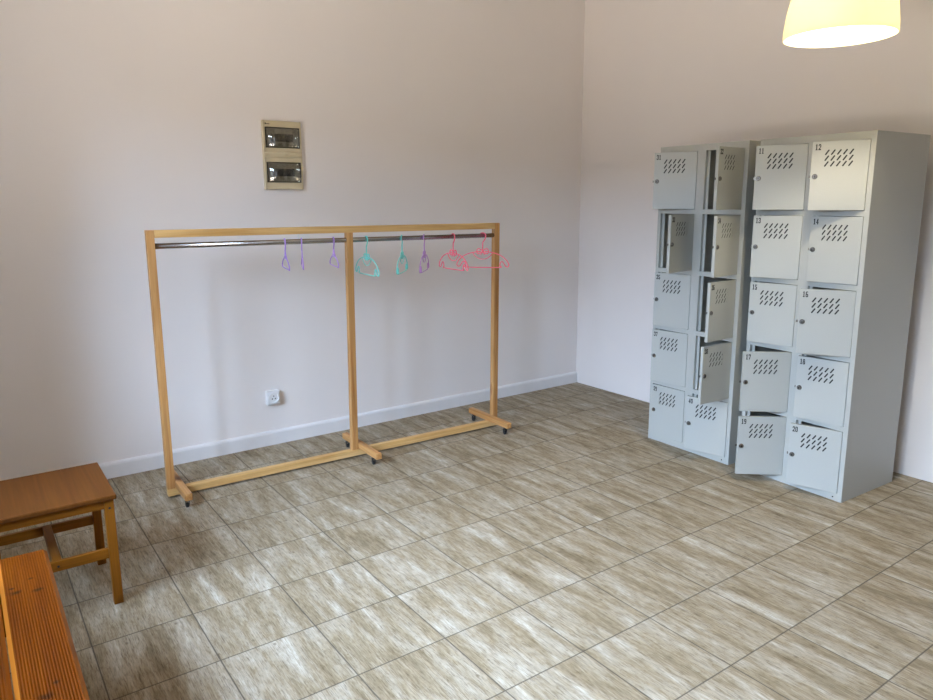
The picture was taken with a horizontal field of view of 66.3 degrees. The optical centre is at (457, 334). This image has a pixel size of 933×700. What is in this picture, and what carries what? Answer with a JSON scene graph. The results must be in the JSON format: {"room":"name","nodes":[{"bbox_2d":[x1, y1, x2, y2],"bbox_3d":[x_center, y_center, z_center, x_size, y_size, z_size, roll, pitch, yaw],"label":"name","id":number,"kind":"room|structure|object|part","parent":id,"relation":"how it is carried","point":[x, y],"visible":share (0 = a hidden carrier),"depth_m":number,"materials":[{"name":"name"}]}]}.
{"room":"changing room","nodes":[
{"label":"changing room","id":0,"kind":"room"},
{"bbox_2d":[0,0,584,480],"bbox_3d":[-0.939,-0.985,4.470,4.950,3.300,0.200,-8,13,-34],"label":"wall","id":1,"kind":"structure","parent":0,"point":[120,120],"depth_m":4.25,"materials":[{"name":"paint"}]},
{"bbox_2d":[265,389,279,404],"bbox_3d":[-1.143,0.391,4.422,0.082,0.086,0.046,-8,13,-34],"label":"wall socket","id":2,"kind":"object","parent":1,"relation":"attached to","point":[272,397],"visible":1,"depth_m":4.41,"materials":[{"name":"white plastic"}]},
{"bbox_2d":[261,120,302,189],"bbox_3d":[-1.033,-1.060,4.236,0.237,0.395,0.048,-8,13,-34],"label":"box","id":3,"kind":"object","parent":1,"relation":"attached to","point":[281,140],"visible":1,"depth_m":4.23,"materials":[{"name":"beige plastic"}]},
{"bbox_2d":[298,234,309,238],"bbox_3d":[-0.947,-0.617,4.400,0.074,0.058,0.013,-8,13,-34],"label":"junction cover","id":4,"kind":"object","parent":1,"relation":"attached to","point":[303,236],"visible":0.46,"depth_m":4.40,"materials":[{"name":"white plastic"}]},
{"bbox_2d":[99,371,576,478],"bbox_3d":[-0.866,0.608,4.679,4.550,0.091,0.016,-8,13,-34],"label":"baseboard","id":5,"kind":"structure","parent":1,"relation":"attached to","point":[143,463],"depth_m":4.62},
{"bbox_2d":[0,382,932,699],"bbox_3d":[1.864,1.399,0.882,4.950,0.100,9.900,-8,13,-34],"label":"floor","id":6,"kind":"structure","parent":0,"point":[572,552],"depth_m":2.91,"materials":[{"name":"brown tile"}]},
{"bbox_2d":[0,549,89,699],"bbox_3d":[-0.906,1.034,1.518,0.276,0.420,1.800,-8,13,-34],"label":"bench","id":7,"kind":"object","parent":6,"relation":"on","point":[44,663],"visible":1,"depth_m":1.81,"materials":[{"name":"orange wood"}]},
{"bbox_2d":[0,462,123,636],"bbox_3d":[-1.548,0.801,2.728,0.418,0.440,0.414,-8,13,-34],"label":"stool","id":8,"kind":"object","parent":6,"relation":"on","point":[25,501],"visible":0.89,"depth_m":2.67,"materials":[{"name":"brown wood"}]},
{"bbox_3d":[-1.596,0.856,2.484,0.033,0.422,0.033,-8,13,-34],"label":"leg","id":9,"kind":"part","parent":8,"relation":"part of","materials":[{"name":"brown wood"}]},
{"bbox_3d":[-1.549,0.594,2.689,0.418,0.018,0.414,-8,13,-34],"label":"seat","id":10,"kind":"part","parent":8,"relation":"part of","materials":[{"name":"brown wood"}]},
{"bbox_3d":[-1.507,0.761,2.986,0.033,0.422,0.033,-8,13,-34],"label":"leg","id":11,"kind":"part","parent":8,"relation":"part of","materials":[{"name":"brown wood"}]},
{"bbox_3d":[-1.296,0.815,2.691,0.033,0.422,0.033,-8,13,-34],"label":"leg","id":12,"kind":"part","parent":8,"relation":"part of","materials":[{"name":"brown wood"}]},
{"bbox_2d":[144,223,510,506],"bbox_3d":[-0.608,0.061,4.122,2.116,1.368,0.463,-7,13,-33],"label":"clothes rack","id":13,"kind":"object","parent":6,"relation":"on","point":[175,485],"visible":1,"depth_m":4.04,"materials":[{"name":"brown wood"}]},
{"bbox_3d":[-1.482,0.146,3.565,0.037,1.318,0.037,-7,13,-33],"label":"post","id":14,"kind":"part","parent":13,"relation":"part of","materials":[{"name":"brown wood"}]},
{"bbox_2d":[282,238,289,270],"bbox_3d":[-0.925,-0.433,3.837,0.008,0.165,0.261,-5,11,-21],"label":"hanger","id":15,"kind":"object","parent":13,"relation":"hanging from","point":[285,256],"visible":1,"depth_m":3.82,"materials":[{"name":"purple plastic"}]},
{"bbox_3d":[-0.924,-0.381,3.847,0.007,0.060,0.261,-5,11,-21],"label":"frame","id":16,"kind":"part","parent":15,"relation":"part of","materials":[{"name":"purple plastic"}]},
{"bbox_2d":[301,238,303,269],"bbox_3d":[-0.846,-0.443,3.889,0.008,0.165,0.261,-3,11,-14],"label":"hanger","id":17,"kind":"object","parent":13,"relation":"hanging from","point":[302,261],"visible":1,"depth_m":3.87,"materials":[{"name":"purple plastic"}]},
{"bbox_3d":[-0.622,-0.531,4.024,2.059,0.040,0.028,-7,13,-33],"label":"hanging rod","id":18,"kind":"part","parent":13,"relation":"part of","materials":[{"name":"metal"}]},
{"bbox_3d":[-0.617,0.701,4.251,2.103,0.038,0.037,-7,13,-33],"label":"rail","id":19,"kind":"part","parent":13,"relation":"part of","materials":[{"name":"brown wood"}]},
{"bbox_2d":[329,237,338,267],"bbox_3d":[-0.691,-0.462,3.990,0.008,0.165,0.261,-4,11,-20],"label":"hanger","id":20,"kind":"object","parent":13,"relation":"hanging from","point":[333,253],"visible":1,"depth_m":3.97,"materials":[{"name":"purple plastic"}]},
{"bbox_3d":[-0.690,-0.410,4.000,0.007,0.060,0.261,-4,11,-20],"label":"frame","id":21,"kind":"part","parent":20,"relation":"part of","materials":[{"name":"purple plastic"}]},
{"bbox_3d":[-0.613,0.055,4.135,0.048,1.275,0.037,-7,13,-33],"label":"post","id":22,"kind":"part","parent":13,"relation":"part of","materials":[{"name":"brown wood"}]},
{"bbox_2d":[355,236,379,276],"bbox_3d":[-0.522,-0.452,4.105,0.008,0.226,0.345,-7,12,-30],"label":"hanger","id":23,"kind":"object","parent":13,"relation":"hanging from","point":[366,254],"visible":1,"depth_m":4.09,"materials":[{"name":"teal plastic"}]},
{"bbox_3d":[-0.522,-0.394,4.116,0.007,0.109,0.345,-7,12,-30],"label":"frame","id":24,"kind":"part","parent":23,"relation":"part of","materials":[{"name":"teal plastic"}]},
{"bbox_2d":[396,235,407,274],"bbox_3d":[-0.328,-0.476,4.232,0.008,0.226,0.345,1,11,7],"label":"hanger","id":25,"kind":"object","parent":13,"relation":"hanging from","point":[402,255],"visible":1,"depth_m":4.22,"materials":[{"name":"teal plastic"}]},
{"bbox_3d":[-0.327,-0.418,4.243,0.007,0.109,0.345,1,11,7],"label":"frame","id":26,"kind":"part","parent":25,"relation":"part of","materials":[{"name":"teal plastic"}]},
{"bbox_2d":[419,234,428,272],"bbox_3d":[-0.200,-0.491,4.315,0.008,0.226,0.345,1,11,7],"label":"hanger","id":27,"kind":"object","parent":13,"relation":"hanging from","point":[424,255],"visible":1,"depth_m":4.30,"materials":[{"name":"plastic"}]},
{"bbox_3d":[-0.200,-0.434,4.326,0.007,0.109,0.345,1,11,7],"label":"frame","id":28,"kind":"part","parent":27,"relation":"part of","materials":[{"name":"plastic"}]},
{"bbox_2d":[439,233,468,270],"bbox_3d":[-0.026,-0.513,4.429,0.008,0.226,0.345,-7,12,-32],"label":"hanger","id":29,"kind":"object","parent":13,"relation":"hanging from","point":[453,250],"visible":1,"depth_m":4.42,"materials":[{"name":"pink plastic"}]},
{"bbox_3d":[-0.026,-0.455,4.439,0.007,0.109,0.345,-7,13,-32],"label":"frame","id":30,"kind":"part","parent":29,"relation":"part of","materials":[{"name":"pink plastic"}]},
{"bbox_2d":[456,232,508,267],"bbox_3d":[0.161,-0.535,4.551,0.345,0.226,0.008,2,11,14],"label":"hanger","id":31,"kind":"object","parent":13,"relation":"hanging from","point":[482,250],"visible":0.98,"depth_m":4.55,"materials":[{"name":"pink plastic"}]},
{"bbox_3d":[0.161,-0.478,4.561,0.345,0.109,0.007,2,11,14],"label":"frame","id":32,"kind":"part","parent":31,"relation":"part of","materials":[{"name":"pink plastic"}]},
{"bbox_3d":[0.244,-0.071,4.691,0.050,1.306,0.037,-7,13,-33],"label":"post","id":33,"kind":"part","parent":13,"relation":"part of","materials":[{"name":"brown wood"}]},
{"bbox_2d":[648,140,760,464],"bbox_3d":[1.484,-0.192,4.226,0.750,1.800,0.602,-7,13,-33],"label":"tall cabinet","id":34,"kind":"object","parent":6,"relation":"on","point":[703,193],"visible":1,"depth_m":4.09,"materials":[{"name":"grey metal"}]},
{"bbox_3d":[1.301,0.484,4.417,0.018,0.320,0.240,-8,13,-36],"label":"door","id":35,"kind":"part","parent":34,"relation":"part of","materials":[{"name":"grey metal"}]},
{"bbox_3d":[1.289,0.141,4.346,0.018,0.320,0.240,-10,14,-41],"label":"door","id":36,"kind":"part","parent":34,"relation":"part of","materials":[{"name":"grey metal"}]},
{"bbox_3d":[1.287,-0.203,4.282,0.018,0.320,0.240,-10,14,-41],"label":"door","id":37,"kind":"part","parent":34,"relation":"part of","materials":[{"name":"grey metal"}]},
{"bbox_3d":[1.256,-0.886,4.125,0.240,0.320,0.018,6,12,30],"label":"door","id":38,"kind":"part","parent":34,"relation":"part of","materials":[{"name":"grey metal"}]},
{"bbox_3d":[1.264,-0.515,4.048,0.240,0.320,0.018,-10,14,-41],"label":"door","id":39,"kind":"part","parent":34,"relation":"part of","materials":[{"name":"grey metal"}]},
{"bbox_3d":[1.446,0.532,4.155,0.240,0.320,0.018,8,14,39],"label":"door","id":40,"kind":"part","parent":34,"relation":"part of","materials":[{"name":"grey metal"}]},
{"bbox_3d":[1.424,0.215,3.949,0.240,0.320,0.018,-7,13,-32],"label":"door","id":41,"kind":"part","parent":34,"relation":"part of","materials":[{"name":"grey metal"}]},
{"bbox_3d":[1.428,-0.128,3.876,0.240,0.320,0.018,-8,13,-37],"label":"door","id":42,"kind":"part","parent":34,"relation":"part of","materials":[{"name":"grey metal"}]},
{"bbox_3d":[1.430,-0.470,3.805,0.240,0.320,0.018,-9,14,-40],"label":"door","id":43,"kind":"part","parent":34,"relation":"part of","materials":[{"name":"grey metal"}]},
{"bbox_3d":[1.424,-0.816,3.745,0.240,0.320,0.018,-9,13,-38],"label":"door","id":44,"kind":"part","parent":34,"relation":"part of","materials":[{"name":"grey metal"}]},
{"bbox_2d":[735,130,930,502],"bbox_3d":[1.879,-0.102,3.731,0.690,1.800,0.590,-7,13,-32],"label":"tall cabinet","id":45,"kind":"object","parent":6,"relation":"on","point":[837,222],"visible":1,"depth_m":3.57,"materials":[{"name":"grey metal"}]},
{"bbox_3d":[1.618,0.594,3.819,0.240,0.320,0.018,1,11,5],"label":"door","id":46,"kind":"part","parent":45,"relation":"part of","materials":[{"name":"grey metal"}]},
{"bbox_3d":[1.616,0.250,3.756,0.240,0.320,0.018,1,11,5],"label":"door","id":47,"kind":"part","parent":45,"relation":"part of","materials":[{"name":"grey metal"}]},
{"bbox_3d":[1.656,-0.108,3.764,0.018,0.320,0.240,-10,15,-43],"label":"door","id":48,"kind":"part","parent":45,"relation":"part of","materials":[{"name":"grey metal"}]},
{"bbox_3d":[1.647,-0.451,3.693,0.240,0.320,0.018,9,14,41],"label":"door","id":49,"kind":"part","parent":45,"relation":"part of","materials":[{"name":"grey metal"}]},
{"bbox_3d":[1.633,-0.793,3.616,0.240,0.320,0.018,7,13,33],"label":"door","id":50,"kind":"part","parent":45,"relation":"part of","materials":[{"name":"grey metal"}]},
{"bbox_3d":[1.761,-0.086,3.655,0.024,1.799,0.588,-7,13,-32],"label":"frame","id":51,"kind":"part","parent":45,"relation":"part of","materials":[{"name":"grey metal"}]},
{"bbox_3d":[1.813,0.627,3.635,0.240,0.320,0.018,8,13,38],"label":"door","id":52,"kind":"part","parent":45,"relation":"part of","materials":[{"name":"grey metal"}]},
{"bbox_3d":[1.822,0.281,3.581,0.018,0.320,0.240,-10,15,-43],"label":"door","id":53,"kind":"part","parent":45,"relation":"part of","materials":[{"name":"grey metal"}]},
{"bbox_3d":[1.796,-0.058,3.490,0.240,0.320,0.018,5,12,28],"label":"door","id":54,"kind":"part","parent":45,"relation":"part of","materials":[{"name":"grey metal"}]},
{"bbox_3d":[1.826,-0.408,3.458,0.018,0.320,0.240,-9,14,-38],"label":"door","id":55,"kind":"part","parent":45,"relation":"part of","materials":[{"name":"grey metal"}]},
{"bbox_3d":[1.799,-0.748,3.371,0.240,0.320,0.018,7,13,34],"label":"door","id":56,"kind":"part","parent":45,"relation":"part of","materials":[{"name":"grey metal"}]},
{"bbox_2d":[576,0,932,482],"bbox_3d":[3.853,-0.521,1.829,0.200,3.300,9.700,-8,13,-34],"label":"wall","id":57,"kind":"structure","parent":0,"point":[657,74],"depth_m":4.71,"materials":[{"name":"paint"}]},
{"bbox_3d":[1.842,-1.942,0.255,4.950,0.100,9.900,-8,13,-34],"label":"ceiling","id":58,"kind":"structure","parent":0,"visible":0},
{"bbox_2d":[782,0,899,47],"bbox_3d":[1.491,-1.744,2.690,0.406,1.183,0.406,-8,13,-34],"label":"pendant lamp","id":59,"kind":"object","parent":58,"relation":"hanging from","point":[809,23],"visible":1,"depth_m":2.70,"materials":[{"name":"beige"}]}
]}

